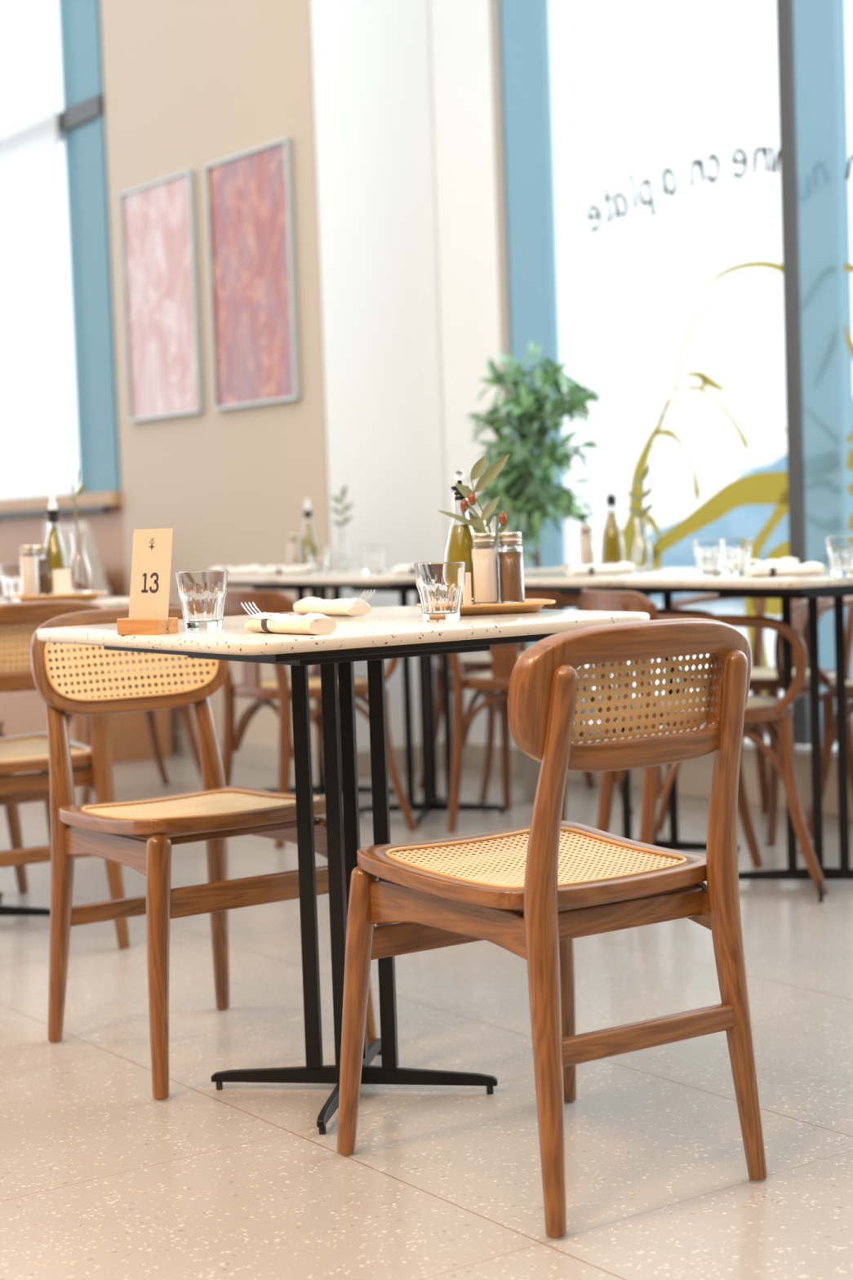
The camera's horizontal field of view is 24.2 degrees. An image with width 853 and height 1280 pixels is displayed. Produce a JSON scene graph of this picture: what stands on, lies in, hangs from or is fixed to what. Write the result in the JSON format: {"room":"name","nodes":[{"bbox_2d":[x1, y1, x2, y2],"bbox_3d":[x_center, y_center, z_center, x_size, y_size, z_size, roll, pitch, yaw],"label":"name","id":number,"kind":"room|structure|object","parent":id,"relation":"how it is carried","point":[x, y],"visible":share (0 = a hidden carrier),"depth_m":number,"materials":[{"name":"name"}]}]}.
{"room":"restaurant dining room","nodes":[
{"label":"restaurant dining room","id":0,"kind":"room"},
{"bbox_2d":[0,0,333,751],"bbox_3d":[-1.355,-1.362,8.662,0.300,3.600,3.805,-4,4,-35],"label":"wall","id":1,"kind":"structure","parent":0,"point":[188,84],"depth_m":7.65,"materials":[{"name":"beige paint"}]},
{"bbox_2d":[0,0,120,519],"bbox_3d":[-2.057,-1.869,9.367,0.189,2.621,2.615,-4,4,-35],"label":"window","id":2,"kind":"structure","parent":1,"relation":"in","point":[81,123],"depth_m":8.49,"materials":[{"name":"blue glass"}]},
{"bbox_2d":[0,0,73,500],"bbox_3d":[-2.147,-1.916,9.409,0.017,2.526,1.970,-4,4,-35],"label":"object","id":3,"kind":"structure","parent":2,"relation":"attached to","point":[36,460],"depth_m":8.88,"materials":[{"name":"white fabric"}]},
{"bbox_2d":[0,490,122,511],"bbox_3d":[-1.807,-0.634,9.349,0.340,0.060,2.200,-4,4,-35],"label":"trim","id":4,"kind":"structure","parent":1,"relation":"on","point":[105,498],"depth_m":8.73,"materials":[{"name":"brown wood"}]},
{"bbox_2d":[118,169,204,422],"bbox_3d":[-1.063,-1.357,7.960,0.026,0.932,0.603,-4,4,-35],"label":"framed picture","id":5,"kind":"object","parent":1,"relation":"attached to","point":[157,218],"visible":1,"depth_m":7.94,"materials":[{"name":"pink paper"}]},
{"bbox_2d":[170,730,317,776],"bbox_3d":[-0.792,0.429,7.775,0.017,0.090,1.630,-4,4,-35],"label":"baseboard","id":6,"kind":"structure","parent":1,"relation":"attached to","point":[250,753],"depth_m":7.58,"materials":[{"name":"stone"}]},
{"bbox_2d":[204,137,301,409],"bbox_3d":[-0.647,-1.335,7.369,0.026,0.927,0.598,-4,4,-35],"label":"framed picture","id":7,"kind":"object","parent":1,"relation":"attached to","point":[250,193],"visible":1,"depth_m":7.35,"materials":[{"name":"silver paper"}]},
{"bbox_2d":[0,753,852,1279],"bbox_3d":[-1.630,0.814,3.284,8.400,0.100,15.000,-4,4,-35],"label":"floor","id":8,"kind":"structure","parent":0,"point":[101,1179],"depth_m":3.09,"materials":[{"name":"stone"}]},
{"bbox_2d":[0,719,28,894],"bbox_3d":[-1.335,0.267,5.073,0.428,0.764,0.495,-5,4,-38],"label":"dining chair","id":9,"kind":"object","parent":8,"relation":"on","point":[11,811],"visible":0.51,"depth_m":5.02,"materials":[{"name":"brown wood"}]},
{"bbox_2d":[0,595,129,915],"bbox_3d":[-1.104,0.289,4.676,0.728,0.750,0.724,-4,4,-35],"label":"cafe table","id":10,"kind":"object","parent":8,"relation":"on","point":[108,602],"visible":0.34,"depth_m":4.66,"materials":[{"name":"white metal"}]},
{"bbox_2d":[0,563,21,601],"bbox_3d":[-0.965,-0.136,4.677,0.078,0.088,0.078,-2,3,-6],"label":"glass tumbler","id":11,"kind":"object","parent":10,"relation":"on","point":[10,573],"visible":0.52,"depth_m":4.64,"materials":[{"name":"white"}]},
{"bbox_2d":[8,591,107,601],"bbox_3d":[-0.837,-0.097,4.533,0.212,0.018,0.142,-3,4,-20],"label":"bamboo tray","id":12,"kind":"object","parent":10,"relation":"on","point":[94,595],"visible":0.81,"depth_m":4.48,"materials":[{"name":"brown wood"}]},
{"bbox_2d":[19,545,39,595],"bbox_3d":[-0.893,-0.154,4.485,0.041,0.116,0.041,-2,3,0],"label":"jar","id":13,"kind":"object","parent":12,"relation":"on","point":[29,566],"visible":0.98,"depth_m":4.47,"materials":[{"name":"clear glass"}]},
{"bbox_2d":[36,545,48,595],"bbox_3d":[-0.874,-0.157,4.521,0.041,0.116,0.041,-2,3,0],"label":"jar","id":14,"kind":"object","parent":12,"relation":"on","point":[42,550],"visible":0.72,"depth_m":4.50,"materials":[{"name":"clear glass"}]},
{"bbox_2d":[44,492,68,594],"bbox_3d":[-0.848,-0.218,4.539,0.067,0.234,0.067,-2,3,0],"label":"oil bottle","id":15,"kind":"object","parent":12,"relation":"on","point":[58,558],"visible":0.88,"depth_m":4.52,"materials":[{"name":"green glass"}]},
{"bbox_2d":[52,568,71,594],"bbox_3d":[-0.824,-0.130,4.504,0.040,0.060,0.008,-3,4,-20],"label":"paper card","id":16,"kind":"object","parent":12,"relation":"on","point":[61,578],"visible":1,"depth_m":4.50,"materials":[{"name":"beige paper"}]},
{"bbox_2d":[68,532,92,593],"bbox_3d":[-0.791,-0.174,4.542,0.056,0.142,0.056,-2,3,0],"label":"bud vase","id":17,"kind":"object","parent":12,"relation":"on","point":[79,566],"visible":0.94,"depth_m":4.52,"materials":[{"name":"clear glass"}]},
{"bbox_2d":[69,467,84,532],"bbox_3d":[-0.792,-0.266,4.537,0.034,0.255,0.083,-3,3,-14],"label":"leafy sprig","id":18,"kind":"object","parent":17,"relation":"in","point":[82,487],"visible":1,"depth_m":4.54,"materials":[{"name":"green plant"}]},
{"bbox_2d":[0,600,130,950],"bbox_3d":[-0.928,0.292,4.397,0.428,0.764,0.495,-4,4,-31],"label":"dining chair","id":19,"kind":"object","parent":8,"relation":"on","point":[92,765],"visible":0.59,"depth_m":4.27,"materials":[{"name":"brown wood"}]},
{"bbox_2d":[0,570,172,763],"bbox_3d":[-1.966,0.073,8.906,0.465,0.750,2.600,-4,4,-35],"label":"wall","id":20,"kind":"structure","parent":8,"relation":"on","point":[21,713],"depth_m":7.96,"materials":[{"name":"beige paint"}]},
{"bbox_2d":[43,520,110,596],"bbox_3d":[-1.399,-0.243,8.059,0.192,0.486,0.360,-1,3,17],"label":"cushion","id":21,"kind":"object","parent":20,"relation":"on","point":[99,580],"visible":0.26,"depth_m":8.08,"materials":[{"name":"beige fabric"}]},
{"bbox_2d":[66,604,201,804],"bbox_3d":[-1.046,0.177,6.795,0.498,0.732,0.490,-4,4,-29],"label":"armchair","id":22,"kind":"object","parent":8,"relation":"on","point":[184,711],"visible":0.14,"depth_m":6.73,"materials":[{"name":"brown wood"}]},
{"bbox_2d":[29,606,377,1102],"bbox_3d":[-0.407,0.329,3.445,0.428,0.764,0.495,-4,4,-35],"label":"dining chair","id":23,"kind":"object","parent":8,"relation":"on","point":[104,830],"visible":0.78,"depth_m":3.49,"materials":[{"name":"brown wood"}]},
{"bbox_2d":[226,568,394,796],"bbox_3d":[-0.345,0.150,6.616,0.720,0.750,0.600,-4,4,-35],"label":"cafe table","id":24,"kind":"object","parent":8,"relation":"on","point":[261,581],"visible":0.21,"depth_m":6.53,"materials":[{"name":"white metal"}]},
{"bbox_2d":[209,564,262,575],"bbox_3d":[-0.635,-0.232,6.641,0.180,0.031,0.050,-2,3,6],"label":"rolled napkin","id":25,"kind":"object","parent":24,"relation":"on","point":[254,569],"visible":0.8,"depth_m":6.62,"materials":[{"name":"white fabric"}]},
{"bbox_2d":[262,564,310,574],"bbox_3d":[-0.444,-0.228,6.457,0.180,0.031,0.050,-2,3,-3],"label":"rolled napkin","id":26,"kind":"object","parent":24,"relation":"on","point":[278,570],"visible":0.95,"depth_m":6.44,"materials":[{"name":"white fabric"}]},
{"bbox_2d":[305,546,329,573],"bbox_3d":[-0.348,-0.257,6.401,0.078,0.088,0.078,-2,3,-6],"label":"glass tumbler","id":27,"kind":"object","parent":24,"relation":"on","point":[317,557],"visible":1,"depth_m":6.37,"materials":[{"name":"white"}]},
{"bbox_2d":[334,528,351,570],"bbox_3d":[-0.286,-0.307,6.761,0.056,0.142,0.056,-2,3,0],"label":"bud vase","id":28,"kind":"object","parent":24,"relation":"on","point":[342,553],"visible":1,"depth_m":6.74,"materials":[{"name":"clear glass"}]},
{"bbox_2d":[330,484,353,528],"bbox_3d":[-0.290,-0.398,6.754,0.083,0.255,0.034,-1,4,22],"label":"leafy sprig","id":29,"kind":"object","parent":28,"relation":"in","point":[336,500],"visible":1,"depth_m":6.75,"materials":[{"name":"green plant"}]},
{"bbox_3d":[-0.423,-0.242,6.789,0.142,0.018,0.212,-4,4,-35],"label":"bamboo tray","id":30,"kind":"object","parent":24,"relation":"on","visible":0},
{"bbox_2d":[287,533,299,567],"bbox_3d":[-0.452,-0.302,6.773,0.041,0.116,0.041,-2,3,0],"label":"jar","id":31,"kind":"object","parent":30,"relation":"on","point":[293,546],"visible":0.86,"depth_m":6.76,"materials":[{"name":"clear glass"}]},
{"bbox_2d":[297,533,300,551],"bbox_3d":[-0.451,-0.305,6.822,0.041,0.116,0.041,-2,3,0],"label":"jar","id":32,"kind":"object","parent":30,"relation":"on","point":[298,534],"visible":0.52,"depth_m":6.81,"materials":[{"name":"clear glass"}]},
{"bbox_2d":[299,497,317,565],"bbox_3d":[-0.398,-0.360,6.723,0.067,0.234,0.067,-2,3,0],"label":"oil bottle","id":33,"kind":"object","parent":30,"relation":"on","point":[308,538],"visible":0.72,"depth_m":6.71,"materials":[{"name":"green glass"}]},
{"bbox_2d":[221,590,417,848],"bbox_3d":[-0.362,0.208,5.857,0.498,0.732,0.490,-4,4,-35],"label":"armchair","id":34,"kind":"object","parent":8,"relation":"on","point":[264,691],"visible":0.44,"depth_m":5.75,"materials":[{"name":"wood"}]},
{"bbox_2d":[35,606,649,1134],"bbox_3d":[-0.130,0.344,3.149,0.728,0.750,0.724,-4,4,-35],"label":"cafe table","id":35,"kind":"object","parent":8,"relation":"on","point":[380,634],"visible":0.74,"depth_m":3.11,"materials":[{"name":"stone"}]},
{"bbox_2d":[116,617,178,635],"bbox_3d":[-0.409,-0.020,2.921,0.088,0.024,0.043,1,4,41],"label":"card stand","id":36,"kind":"object","parent":35,"relation":"on","point":[125,626],"visible":1,"depth_m":2.90,"materials":[{"name":"brown wood"}]},
{"bbox_2d":[128,528,173,628],"bbox_3d":[-0.405,-0.090,2.924,0.085,0.145,0.020,1,4,41],"label":"number card","id":37,"kind":"object","parent":36,"relation":"on","point":[150,576],"visible":1,"depth_m":2.92,"materials":[{"name":"paper"}]},
{"bbox_2d":[175,569,227,630],"bbox_3d":[-0.337,-0.060,3.001,0.078,0.088,0.078,-2,3,0],"label":"glass tumbler","id":38,"kind":"object","parent":35,"relation":"on","point":[202,594],"visible":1,"depth_m":2.97,"materials":[{"name":"clear glass"}]},
{"bbox_2d":[244,612,336,635],"bbox_3d":[-0.190,-0.024,2.788,0.050,0.031,0.180,-4,4,-35],"label":"rolled napkin","id":39,"kind":"object","parent":35,"relation":"on","point":[317,624],"visible":1,"depth_m":2.75,"materials":[{"name":"fabric"}]},
{"bbox_2d":[240,601,262,616],"bbox_3d":[-0.208,-0.037,2.811,0.022,0.030,0.178,-4,4,-35],"label":"fork","id":40,"kind":"object","parent":39,"relation":"on","point":[253,603],"visible":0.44,"depth_m":2.87,"materials":[{"name":"silver metal"}]},
{"bbox_2d":[293,596,371,615],"bbox_3d":[-0.160,-0.057,3.332,0.050,0.030,0.180,-4,4,-35],"label":"rolled napkin","id":41,"kind":"object","parent":35,"relation":"on","point":[341,606],"visible":0.96,"depth_m":3.29,"materials":[{"name":"fabric"}]},
{"bbox_2d":[352,590,374,604],"bbox_3d":[-0.143,-0.068,3.307,0.022,0.030,0.178,-4,4,-35],"label":"fork","id":42,"kind":"object","parent":41,"relation":"on","point":[370,592],"visible":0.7,"depth_m":3.25,"materials":[{"name":"silver metal"}]},
{"bbox_2d":[413,561,466,622],"bbox_3d":[0.021,-0.072,2.996,0.078,0.088,0.078,-3,3,-14],"label":"glass tumbler","id":43,"kind":"object","parent":35,"relation":"on","point":[440,585],"visible":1,"depth_m":2.97,"materials":[{"name":"clear glass"}]},
{"bbox_2d":[416,598,555,615],"bbox_3d":[0.095,-0.052,3.198,0.212,0.018,0.142,-3,3,-13],"label":"bamboo tray","id":44,"kind":"object","parent":35,"relation":"on","point":[531,605],"visible":0.58,"depth_m":3.15,"materials":[{"name":"brown wood"}]},
{"bbox_2d":[444,469,475,604],"bbox_3d":[0.057,-0.166,3.222,0.067,0.219,0.067,-2,3,0],"label":"oil bottle","id":45,"kind":"object","parent":44,"relation":"on","point":[459,546],"visible":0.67,"depth_m":3.20,"materials":[{"name":"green glass"}]},
{"bbox_2d":[462,572,471,604],"bbox_3d":[0.065,-0.081,3.173,0.014,0.052,0.004,-4,4,-28],"label":"tag","id":46,"kind":"object","parent":44,"relation":"on","point":[467,592],"visible":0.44,"depth_m":3.17,"materials":[{"name":"paper"}]},
{"bbox_2d":[471,533,498,604],"bbox_3d":[0.093,-0.113,3.180,0.041,0.116,0.041,-2,3,0],"label":"jar","id":47,"kind":"object","parent":44,"relation":"on","point":[484,551],"visible":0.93,"depth_m":3.16,"materials":[{"name":"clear glass"}]},
{"bbox_2d":[482,515,500,603],"bbox_3d":[0.111,-0.129,3.232,0.056,0.142,0.056,-2,3,0],"label":"bud vase","id":48,"kind":"object","parent":44,"relation":"on","point":[495,524],"visible":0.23,"depth_m":3.21,"materials":[{"name":"clear glass"}]},
{"bbox_2d":[437,453,510,543],"bbox_3d":[0.078,-0.187,3.209,0.119,0.222,0.042,-2,3,0],"label":"sprig","id":49,"kind":"object","parent":48,"relation":"in","point":[491,473],"visible":0.89,"depth_m":3.20,"materials":[{"name":"green plant"}]},
{"bbox_2d":[497,532,524,603],"bbox_3d":[0.135,-0.115,3.189,0.041,0.116,0.041,-2,3,0],"label":"jar","id":50,"kind":"object","parent":44,"relation":"on","point":[510,550],"visible":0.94,"depth_m":3.17,"materials":[{"name":"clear glass"}]},
{"bbox_2d":[277,567,566,826],"bbox_3d":[0.002,0.167,6.123,0.720,0.750,0.600,-4,4,-35],"label":"cafe table","id":51,"kind":"object","parent":8,"relation":"on","point":[386,581],"visible":0.68,"depth_m":6.11,"materials":[{"name":"black metal"}]},
{"bbox_2d":[360,544,385,573],"bbox_3d":[-0.164,-0.248,6.140,0.078,0.088,0.078,-2,3,-6],"label":"glass tumbler","id":52,"kind":"object","parent":51,"relation":"on","point":[372,556],"visible":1,"depth_m":6.11,"materials":[{"name":"white"}]},
{"bbox_2d":[392,564,414,574],"bbox_3d":[-0.011,-0.211,5.894,0.180,0.031,0.050,-2,3,-6],"label":"rolled napkin","id":53,"kind":"object","parent":51,"relation":"on","point":[402,569],"visible":0.44,"depth_m":5.87,"materials":[{"name":"white fabric"}]},
{"bbox_2d":[417,608,595,801],"bbox_3d":[0.274,0.138,6.678,0.498,0.732,0.490,-4,4,-29],"label":"armchair","id":54,"kind":"object","parent":8,"relation":"on","point":[477,663],"visible":0.15,"depth_m":6.49,"materials":[{"name":"brown wood"}]},
{"bbox_2d":[461,339,606,802],"bbox_3d":[0.350,-0.217,6.369,0.469,1.464,0.466,-2,3,0],"label":"potted tree","id":55,"kind":"object","parent":8,"relation":"on","point":[532,501],"visible":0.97,"depth_m":6.27,"materials":[{"name":"green plant"}]},
{"bbox_2d":[447,591,634,831],"bbox_3d":[0.310,0.183,5.884,0.490,0.732,0.498,0,4,28],"label":"armchair","id":56,"kind":"object","parent":8,"relation":"on","point":[504,657],"visible":0.34,"depth_m":5.80,"materials":[{"name":"brown wood"}]},
{"bbox_2d":[336,617,768,1240],"bbox_3d":[0.170,0.350,2.748,0.428,0.764,0.495,-4,4,-34],"label":"dining chair","id":57,"kind":"object","parent":8,"relation":"on","point":[563,895],"visible":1,"depth_m":2.61,"materials":[{"name":"brown wood"}]},
{"bbox_2d":[524,567,739,851],"bbox_3d":[0.582,0.197,5.255,0.720,0.750,0.600,-4,4,-35],"label":"cafe table","id":58,"kind":"object","parent":8,"relation":"on","point":[566,584],"visible":0.34,"depth_m":5.22,"materials":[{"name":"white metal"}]},
{"bbox_2d":[557,564,601,568],"bbox_3d":[0.469,-0.198,5.504,0.142,0.018,0.212,-4,4,-35],"label":"bamboo tray","id":59,"kind":"object","parent":58,"relation":"on","point":[566,566],"visible":0.08,"depth_m":5.52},
{"bbox_2d":[578,524,595,564],"bbox_3d":[0.442,-0.259,5.502,0.041,0.116,0.041,-2,3,0],"label":"jar","id":60,"kind":"object","parent":59,"relation":"on","point":[586,536],"visible":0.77,"depth_m":5.48,"materials":[{"name":"clear glass"}]},
{"bbox_2d":[600,480,625,565],"bbox_3d":[0.508,-0.318,5.454,0.067,0.234,0.067,-2,3,0],"label":"oil bottle","id":61,"kind":"object","parent":59,"relation":"on","point":[612,549],"visible":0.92,"depth_m":5.44,"materials":[{"name":"clear glass"}]},
{"bbox_2d":[565,561,635,575],"bbox_3d":[0.453,-0.185,5.182,0.180,0.031,0.050,-3,3,-14],"label":"rolled napkin","id":62,"kind":"object","parent":58,"relation":"on","point":[624,567],"visible":1,"depth_m":5.16,"materials":[{"name":"white fabric"}]},
{"bbox_2d":[631,518,653,570],"bbox_3d":[0.586,-0.260,5.419,0.056,0.142,0.056,-2,3,0],"label":"bud vase","id":63,"kind":"object","parent":58,"relation":"on","point":[642,559],"visible":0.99,"depth_m":5.40,"materials":[{"name":"clear glass"}]},
{"bbox_2d":[625,463,654,518],"bbox_3d":[0.583,-0.351,5.411,0.083,0.255,0.034,-3,3,-12],"label":"leafy sprig","id":64,"kind":"object","parent":63,"relation":"in","point":[648,491],"visible":1,"depth_m":5.42,"materials":[{"name":"green plant"}]},
{"bbox_2d":[579,586,828,895],"bbox_3d":[0.641,0.235,4.792,0.498,0.732,0.490,-3,3,-12],"label":"armchair","id":65,"kind":"object","parent":8,"relation":"on","point":[763,710],"visible":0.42,"depth_m":4.65,"materials":[{"name":"brown wood"}]},
{"bbox_2d":[622,566,852,902],"bbox_3d":[0.929,0.214,4.762,0.720,0.750,0.600,-4,4,-35],"label":"cafe table","id":66,"kind":"object","parent":8,"relation":"on","point":[811,588],"visible":0.69,"depth_m":4.71,"materials":[{"name":"stone"}]},
{"bbox_2d":[692,537,725,576],"bbox_3d":[0.677,-0.198,4.771,0.078,0.088,0.078,-2,3,0],"label":"glass tumbler","id":67,"kind":"object","parent":66,"relation":"on","point":[708,559],"visible":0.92,"depth_m":4.74,"materials":[{"name":"white"}]},
{"bbox_2d":[719,537,752,576],"bbox_3d":[0.730,-0.196,4.697,0.078,0.088,0.078,-3,3,-17],"label":"glass tumbler","id":68,"kind":"object","parent":66,"relation":"on","point":[735,553],"visible":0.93,"depth_m":4.67,"materials":[{"name":"white"}]},
{"bbox_2d":[749,557,799,566],"bbox_3d":[0.858,-0.193,5.075,0.180,0.031,0.050,-2,3,-6],"label":"rolled napkin","id":69,"kind":"object","parent":66,"relation":"on","point":[784,562],"visible":0.37,"depth_m":5.06,"materials":[{"name":"white fabric"}]},
{"bbox_2d":[743,561,823,577],"bbox_3d":[0.816,-0.161,4.545,0.180,0.031,0.050,-2,3,-7],"label":"rolled napkin","id":70,"kind":"object","parent":66,"relation":"on","point":[811,567],"visible":1,"depth_m":4.53,"materials":[{"name":"white fabric"}]},
{"bbox_2d":[826,535,852,576],"bbox_3d":[0.921,-0.184,4.391,0.078,0.088,0.078,-3,3,-11],"label":"glass tumbler","id":71,"kind":"object","parent":66,"relation":"on","point":[839,548],"visible":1,"depth_m":4.36,"materials":[{"name":"white"}]},
{"bbox_2d":[656,593,852,845],"bbox_3d":[0.962,0.173,5.665,0.498,0.732,0.490,-5,4,-41],"label":"armchair","id":72,"kind":"object","parent":8,"relation":"on","point":[770,679],"visible":0.25,"depth_m":5.64,"materials":[{"name":"brown wood"}]},
{"bbox_2d":[799,595,852,852],"bbox_3d":[1.292,0.189,5.197,0.498,0.732,0.490,-4,4,-35],"label":"armchair","id":73,"kind":"object","parent":8,"relation":"on","point":[828,723],"visible":0.59,"depth_m":5.23,"materials":[{"name":"brown wood"}]},
{"bbox_2d":[310,0,569,751],"bbox_3d":[0.048,-1.321,7.125,0.802,3.600,0.446,-4,4,-35],"label":"wall","id":74,"kind":"structure","parent":0,"point":[405,151],"depth_m":7.18,"materials":[{"name":"white paint"}]},
{"bbox_2d":[356,742,521,777],"bbox_3d":[0.013,0.441,7.096,0.520,0.090,0.403,-4,4,-35],"label":"baseboard","id":75,"kind":"structure","parent":74,"relation":"attached to","point":[473,753],"depth_m":7.25,"materials":[{"name":"stone"}]},
{"bbox_2d":[489,0,514,532],"bbox_3d":[0.264,-1.421,6.988,0.020,3.400,0.030,-4,4,-35],"label":"trim","id":76,"kind":"structure","parent":74,"relation":"attached to","point":[495,21],"depth_m":6.97,"materials":[{"name":"paint"}]},
{"bbox_2d":[499,0,566,648],"bbox_3d":[0.363,-1.428,7.051,0.210,3.400,0.035,-4,4,-35],"label":"window frame","id":77,"kind":"structure","parent":74,"relation":"attached to","point":[524,24],"depth_m":7.03,"materials":[{"name":"blue paint"}]},
{"bbox_2d":[520,732,852,817],"bbox_3d":[1.708,0.437,5.376,0.300,0.180,4.360,-4,4,-35],"label":"wall","id":78,"kind":"structure","parent":0,"point":[695,775],"depth_m":6.13,"materials":[{"name":"paint"}]},
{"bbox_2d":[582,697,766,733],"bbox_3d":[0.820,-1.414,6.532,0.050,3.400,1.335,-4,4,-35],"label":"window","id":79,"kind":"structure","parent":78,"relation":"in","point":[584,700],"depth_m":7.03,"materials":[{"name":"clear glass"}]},
{"bbox_2d":[587,145,779,231],"bbox_3d":[0.835,-1.482,6.490,0.001,0.181,0.973,-4,4,-35],"label":"lettering","id":80,"kind":"object","parent":79,"relation":"attached to","point":[700,163],"depth_m":6.53},
{"bbox_2d":[600,261,789,700],"bbox_3d":[0.911,-0.479,6.490,0.001,1.434,1.133,-4,4,-35],"label":"decal","id":81,"kind":"object","parent":79,"relation":"attached to","point":[765,487],"visible":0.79,"depth_m":6.43,"materials":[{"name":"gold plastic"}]},
{"bbox_2d":[573,718,837,756],"bbox_3d":[1.697,0.338,5.365,0.340,0.020,4.360,-4,4,-35],"label":"trim","id":82,"kind":"structure","parent":78,"relation":"on","point":[799,748],"depth_m":5.96,"materials":[{"name":"white paint"}]},
{"bbox_2d":[776,0,810,745],"bbox_3d":[1.065,-1.383,5.861,0.018,3.400,0.052,-4,4,-35],"label":"window frame","id":83,"kind":"structure","parent":78,"relation":"attached to","point":[784,8],"depth_m":5.87,"materials":[{"name":"grey metal"}]},
{"bbox_2d":[793,0,852,742],"bbox_3d":[1.161,-1.390,5.926,0.220,3.400,0.046,-4,4,-35],"label":"window frame","id":84,"kind":"structure","parent":78,"relation":"attached to","point":[820,31],"depth_m":5.93,"materials":[{"name":"blue paint"}]},
{"bbox_3d":[1.658,-1.374,5.341,0.050,3.400,1.460,-4,4,-35],"label":"window","id":85,"kind":"structure","parent":78,"relation":"in","visible":0},
{"bbox_2d":[843,262,852,530],"bbox_3d":[1.455,-0.638,5.697,0.001,0.954,0.689,-4,4,-35],"label":"decal","id":86,"kind":"object","parent":85,"relation":"attached to","point":[847,267],"visible":0.94,"depth_m":5.96,"materials":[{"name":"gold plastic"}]},
{"bbox_2d":[845,154,852,179],"bbox_3d":[1.305,-1.362,5.833,0.001,0.148,0.212,-4,4,-35],"label":"lettering","id":87,"kind":"object","parent":85,"relation":"attached to","point":[848,173],"depth_m":5.90},
{"label":"outside","id":88,"kind":"structure","parent":0,"visible":0},
{"bbox_2d":[569,602,783,698],"bbox_3d":[6.054,-0.066,14.045,15.000,0.100,24.000,-4,4,-35],"label":"ground","id":89,"kind":"structure","parent":88,"point":[717,609],"depth_m":15.11,"materials":[{"name":"white"}]},
{"bbox_2d":[567,520,571,564],"bbox_3d":[0.951,-0.426,14.301,0.178,0.920,0.178,-2,3,0],"label":"post","id":90,"kind":"object","parent":89,"relation":"on","point":[568,523],"visible":0.03,"depth_m":14.24,"materials":[{"name":"white plastic"}]},
{"bbox_2d":[630,452,789,604],"bbox_3d":[4.281,-1.457,19.478,1.500,2.250,6.000,-4,4,-35],"label":"sloping roof","id":91,"kind":"structure","parent":89,"relation":"on","point":[744,521],"depth_m":19.92,"materials":[{"name":"blue stone"}]},
{"bbox_2d":[736,462,770,479],"bbox_3d":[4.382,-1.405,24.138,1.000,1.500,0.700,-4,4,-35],"label":"building","id":92,"kind":"structure","parent":89,"relation":"on","point":[744,471],"depth_m":23.97,"materials":[{"name":"white"}]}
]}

